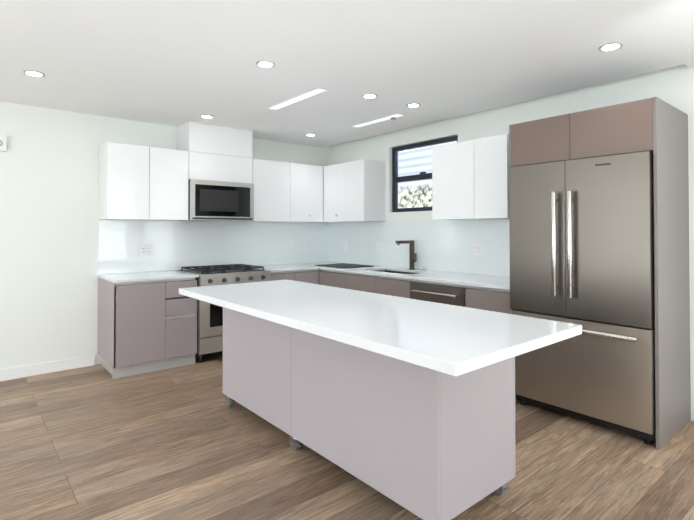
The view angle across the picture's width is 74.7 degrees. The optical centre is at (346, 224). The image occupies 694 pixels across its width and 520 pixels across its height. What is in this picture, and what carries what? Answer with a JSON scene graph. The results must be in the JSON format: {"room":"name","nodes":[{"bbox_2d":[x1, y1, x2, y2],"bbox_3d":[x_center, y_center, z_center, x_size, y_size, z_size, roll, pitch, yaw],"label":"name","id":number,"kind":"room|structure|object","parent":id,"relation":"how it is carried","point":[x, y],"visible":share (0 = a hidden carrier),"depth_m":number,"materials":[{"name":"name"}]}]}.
{"room":"kitchen","nodes":[
{"label":"kitchen","id":0,"kind":"room"},
{"bbox_2d":[0,101,327,368],"bbox_3d":[-3.305,0.123,4.105,8.120,2.595,0.160,1,-1,-40],"label":"wall","id":1,"kind":"structure","parent":0,"point":[49,181],"depth_m":4.40,"materials":[{"name":"white paint"}]},
{"bbox_2d":[0,135,5,150],"bbox_3d":[-3.157,-0.736,4.111,0.120,0.140,0.034,1,-1,-40],"label":"fire alarm","id":2,"kind":"object","parent":1,"relation":"attached to","point":[2,142],"visible":1,"depth_m":4.12,"materials":[{"name":"white plastic"}]},
{"bbox_2d":[0,355,94,380],"bbox_3d":[-4.393,1.355,3.060,4.810,0.105,0.013,1,-1,-40],"label":"baseboard","id":3,"kind":"structure","parent":1,"relation":"attached to","point":[40,368],"depth_m":4.33,"materials":[{"name":"white"}]},
{"bbox_2d":[98,142,188,219],"bbox_3d":[-2.119,-0.415,4.761,0.790,0.742,0.368,1,-1,-40],"label":"upper cabinet","id":4,"kind":"object","parent":1,"relation":"attached to","point":[137,182],"visible":1,"depth_m":4.58,"materials":[{"name":"white"}]},
{"bbox_2d":[98,220,327,273],"bbox_3d":[-1.405,0.245,5.590,2.961,0.559,0.006,1,-1,-40],"label":"backsplash","id":5,"kind":"structure","parent":1,"relation":"attached to","point":[177,245],"depth_m":5.35,"materials":[{"name":"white glass"}]},
{"bbox_2d":[138,244,152,255],"bbox_3d":[-2.182,0.282,4.927,0.150,0.120,0.007,1,-1,-40],"label":"electrical outlet","id":6,"kind":"object","parent":5,"relation":"attached to","point":[145,250],"visible":1,"depth_m":4.92,"materials":[{"name":"white plastic"}]},
{"bbox_2d":[296,241,304,249],"bbox_3d":[-0.635,0.298,6.227,0.150,0.120,0.007,1,-1,-40],"label":"electrical outlet","id":7,"kind":"object","parent":5,"relation":"attached to","point":[300,245],"visible":1,"depth_m":6.22,"materials":[{"name":"white plastic"}]},
{"bbox_2d":[177,121,252,182],"bbox_3d":[-1.524,-0.791,5.266,0.758,0.622,0.368,1,-1,-40],"label":"enclosure","id":8,"kind":"object","parent":1,"relation":"attached to","point":[220,153],"visible":0.75,"depth_m":5.10,"materials":[{"name":"white"}]},
{"bbox_2d":[177,179,253,220],"bbox_3d":[-1.509,-0.257,5.242,0.754,0.438,0.415,1,-1,-40],"label":"microwave","id":9,"kind":"object","parent":1,"relation":"attached to","point":[209,200],"visible":0.92,"depth_m":5.06,"materials":[{"name":"grey metal"}]},
{"bbox_2d":[252,158,322,221],"bbox_3d":[-0.832,-0.401,5.843,1.041,0.742,0.368,1,-1,-40],"label":"upper cabinet","id":10,"kind":"object","parent":1,"relation":"attached to","point":[287,192],"visible":0.77,"depth_m":5.68,"materials":[{"name":"white"}]},
{"bbox_2d":[0,351,693,519],"bbox_3d":[-0.615,1.439,0.888,8.120,0.120,8.520,1,-1,-40],"label":"floor","id":11,"kind":"structure","parent":0,"point":[98,442],"depth_m":2.65,"materials":[{"name":"brown wood"}]},
{"bbox_2d":[97,277,196,378],"bbox_3d":[-2.032,0.985,4.630,0.778,0.886,0.653,1,-1,-40],"label":"base cabinet","id":12,"kind":"object","parent":11,"relation":"on","point":[147,326],"visible":0.85,"depth_m":4.36,"materials":[{"name":"grey"}]},
{"bbox_2d":[98,270,198,282],"bbox_3d":[-2.024,0.526,4.626,0.786,0.027,0.678,1,-1,-40],"label":"countertop","id":13,"kind":"structure","parent":12,"relation":"on","point":[141,276],"depth_m":4.53,"materials":[{"name":"white stone"}]},
{"bbox_2d":[177,264,270,362],"bbox_3d":[-1.383,0.957,5.105,0.818,0.953,0.742,1,-1,-40],"label":"range","id":14,"kind":"object","parent":11,"relation":"on","point":[209,327],"visible":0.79,"depth_m":4.73,"materials":[{"name":"grey metal"}]},
{"bbox_2d":[271,271,294,280],"bbox_3d":[-0.965,0.997,5.527,0.355,0.885,0.652,1,-1,-40],"label":"base cabinet","id":15,"kind":"object","parent":11,"relation":"on","point":[284,275],"depth_m":5.30,"materials":[{"name":"grey"}]},
{"bbox_2d":[256,264,318,271],"bbox_3d":[-0.837,0.539,5.612,0.660,0.027,0.697,1,-1,-40],"label":"countertop","id":16,"kind":"structure","parent":15,"relation":"on","point":[277,267],"depth_m":5.49,"materials":[{"name":"white stone"}]},
{"bbox_2d":[295,269,318,283],"bbox_3d":[-0.695,1.000,5.754,0.350,0.885,0.652,1,-1,-40],"label":"base cabinet","id":17,"kind":"object","parent":11,"relation":"on","point":[310,276],"depth_m":5.52,"materials":[{"name":"grey"}]},
{"bbox_2d":[319,269,390,292],"bbox_3d":[0.082,0.998,5.616,0.652,0.885,0.550,1,-1,-40],"label":"base cabinet","id":18,"kind":"object","parent":11,"relation":"on","point":[347,280],"depth_m":5.10,"materials":[{"name":"grey"}]},
{"bbox_2d":[293,262,509,289],"bbox_3d":[0.516,0.636,5.082,0.680,0.235,3.247,1,-1,-40],"label":"countertop","id":19,"kind":"structure","parent":18,"relation":"on","point":[489,281],"depth_m":4.53,"materials":[{"name":"white stone"}]},
{"bbox_2d":[316,263,371,267],"bbox_3d":[-0.036,0.523,5.744,0.480,0.006,0.610,1,-1,-40],"label":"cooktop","id":20,"kind":"object","parent":19,"relation":"on","point":[342,265],"visible":1,"depth_m":5.71,"materials":[{"name":"black glass"}]},
{"bbox_2d":[396,240,416,269],"bbox_3d":[0.671,0.352,5.123,0.280,0.335,0.094,1,-1,-40],"label":"faucet","id":21,"kind":"object","parent":19,"relation":"on","point":[411,254],"visible":1,"depth_m":5.18,"materials":[{"name":"brown metal"}]},
{"bbox_2d":[223,308,515,519],"bbox_3d":[-0.053,0.956,2.938,0.630,0.897,2.105,1,-1,-40],"label":"kitchen island","id":22,"kind":"object","parent":11,"relation":"on","point":[408,404],"depth_m":2.25,"materials":[{"name":"grey"}]},
{"bbox_2d":[179,280,581,379],"bbox_3d":[-0.088,0.483,2.690,0.930,0.040,2.460,1,-1,-40],"label":"island countertop","id":23,"kind":"structure","parent":22,"relation":"on","point":[452,340],"depth_m":2.10,"materials":[{"name":"white stone"}]},
{"bbox_2d":[377,293,406,296],"bbox_3d":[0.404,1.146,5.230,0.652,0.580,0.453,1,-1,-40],"label":"base cabinet","id":24,"kind":"object","parent":11,"relation":"on","point":[391,294],"depth_m":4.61,"materials":[{"name":"grey"}]},
{"bbox_2d":[463,285,509,313],"bbox_3d":[1.428,0.977,4.014,0.652,0.885,0.448,1,-1,-40],"label":"base cabinet","id":25,"kind":"object","parent":11,"relation":"on","point":[489,299],"depth_m":3.81,"materials":[{"name":"grey"}]},
{"bbox_2d":[410,282,464,306],"bbox_3d":[1.052,0.932,4.412,0.701,0.763,0.632,1,-1,-40],"label":"dishwasher","id":26,"kind":"object","parent":25,"relation":"in","point":[445,294],"visible":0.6,"depth_m":4.19,"materials":[{"name":"grey metal"}]},
{"bbox_2d":[509,151,655,444],"bbox_3d":[1.830,0.481,3.400,0.800,1.862,0.954,1,-1,-40],"label":"fridge","id":27,"kind":"object","parent":11,"relation":"on","point":[582,242],"visible":0.81,"depth_m":3.10,"materials":[{"name":"grey metal"}]},
{"bbox_2d":[509,97,690,449],"bbox_3d":[1.883,0.310,3.447,0.698,2.205,1.010,1,-1,-40],"label":"surround","id":28,"kind":"object","parent":11,"relation":"on","point":[657,127],"visible":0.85,"depth_m":3.06,"materials":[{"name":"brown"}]},
{"bbox_2d":[0,0,693,147],"bbox_3d":[-0.615,-1.220,0.922,8.120,0.120,8.520,1,-1,-40],"label":"ceiling","id":29,"kind":"structure","parent":0,"point":[175,63],"depth_m":3.07,"materials":[{"name":"white paint"}]},
{"bbox_2d":[23,70,44,76],"bbox_3d":[-2.338,-1.124,3.396,0.134,0.007,0.134,1,-1,-40],"label":"recessed light","id":30,"kind":"object","parent":29,"relation":"in","point":[33,73],"visible":0.98,"depth_m":3.38,"materials":[{"name":"grey plastic"}]},
{"bbox_2d":[200,115,213,117],"bbox_3d":[-1.444,-1.108,4.684,0.134,0.007,0.134,1,-1,-40],"label":"recessed light","id":31,"kind":"object","parent":29,"relation":"in","point":[206,116],"visible":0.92,"depth_m":4.66,"materials":[{"name":"grey plastic"}]},
{"bbox_2d":[256,60,274,67],"bbox_3d":[-0.575,-1.127,3.203,0.134,0.007,0.134,1,-1,-40],"label":"recessed light","id":32,"kind":"object","parent":29,"relation":"in","point":[265,64],"visible":1,"depth_m":3.20,"materials":[{"name":"grey plastic"}]},
{"bbox_2d":[268,87,327,109],"bbox_3d":[-0.462,-1.116,4.081,0.108,0.006,0.820,1,-1,-40],"label":"ceiling light","id":33,"kind":"object","parent":29,"relation":"in","point":[301,97],"visible":1,"depth_m":4.03,"materials":[{"name":"white plastic"}]},
{"bbox_2d":[362,94,376,98],"bbox_3d":[0.198,-1.117,3.969,0.134,0.007,0.134,1,-1,-40],"label":"recessed light","id":34,"kind":"object","parent":29,"relation":"in","point":[368,96],"visible":1,"depth_m":3.96,"materials":[{"name":"white plastic"}]},
{"bbox_2d":[353,113,404,127],"bbox_3d":[0.323,-1.106,4.871,0.108,0.006,0.720,1,-1,-40],"label":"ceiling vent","id":35,"kind":"object","parent":29,"relation":"in","point":[397,115],"visible":0.96,"depth_m":4.84,"materials":[{"name":"white metal"}]},
{"bbox_2d":[406,103,420,106],"bbox_3d":[0.622,-1.113,4.258,0.134,0.007,0.134,1,-1,-40],"label":"recessed light","id":36,"kind":"object","parent":29,"relation":"in","point":[413,105],"visible":0.98,"depth_m":4.25,"materials":[{"name":"white plastic"}]},
{"bbox_2d":[598,42,622,51],"bbox_3d":[1.682,-1.131,2.902,0.134,0.007,0.134,1,-1,-40],"label":"recessed light","id":37,"kind":"object","parent":29,"relation":"in","point":[612,46],"visible":1,"depth_m":2.89,"materials":[{"name":"white plastic"}]},
{"bbox_2d":[328,64,693,420],"bbox_3d":[2.483,0.114,3.405,0.160,2.595,8.360,1,-1,-40],"label":"wall","id":38,"kind":"structure","parent":0,"point":[673,86],"depth_m":4.12,"materials":[{"name":"white paint"}]},
{"bbox_2d":[323,159,384,221],"bbox_3d":[-0.035,-0.399,5.994,0.368,0.742,1.163,1,-1,-40],"label":"upper cabinet","id":39,"kind":"object","parent":38,"relation":"attached to","point":[353,191],"visible":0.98,"depth_m":5.62,"materials":[{"name":"white"}]},
{"bbox_2d":[328,219,509,276],"bbox_3d":[0.777,0.241,5.301,0.006,0.559,3.242,1,-1,-40],"label":"backsplash","id":40,"kind":"structure","parent":38,"relation":"attached to","point":[444,245],"depth_m":5.12,"materials":[{"name":"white glass"}]},
{"bbox_2d":[344,241,347,249],"bbox_3d":[-0.020,0.298,6.237,0.007,0.120,0.076,1,-1,-40],"label":"electrical outlet","id":41,"kind":"object","parent":40,"relation":"attached to","point":[345,245],"visible":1,"depth_m":6.23,"materials":[{"name":"white plastic"}]},
{"bbox_2d":[376,242,380,251],"bbox_3d":[0.398,0.292,5.740,0.007,0.120,0.076,1,-1,-40],"label":"electrical outlet","id":42,"kind":"object","parent":40,"relation":"attached to","point":[378,247],"visible":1,"depth_m":5.74,"materials":[{"name":"white plastic"}]},
{"bbox_2d":[473,244,483,255],"bbox_3d":[1.338,0.260,4.622,0.007,0.120,0.124,1,-1,-40],"label":"electrical outlet","id":43,"kind":"object","parent":40,"relation":"attached to","point":[478,249],"visible":1,"depth_m":4.62,"materials":[{"name":"white plastic"}]},
{"bbox_2d":[392,135,457,211],"bbox_3d":[0.898,-0.552,5.269,0.080,0.805,1.020,1,-1,-40],"label":"window","id":44,"kind":"structure","parent":38,"relation":"in","point":[417,177],"depth_m":5.43,"materials":[{"name":"black metal"}]},
{"bbox_2d":[432,134,508,219],"bbox_3d":[1.279,-0.419,4.431,0.368,0.742,0.841,1,-1,-40],"label":"upper cabinet","id":45,"kind":"object","parent":38,"relation":"attached to","point":[470,179],"visible":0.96,"depth_m":4.27,"materials":[{"name":"white"}]},
{"label":"outside","id":46,"kind":"structure","parent":0,"visible":0},
{"bbox_2d":[398,141,456,207],"bbox_3d":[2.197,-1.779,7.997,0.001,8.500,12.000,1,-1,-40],"label":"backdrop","id":47,"kind":"structure","parent":46,"point":[412,186],"depth_m":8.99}
]}

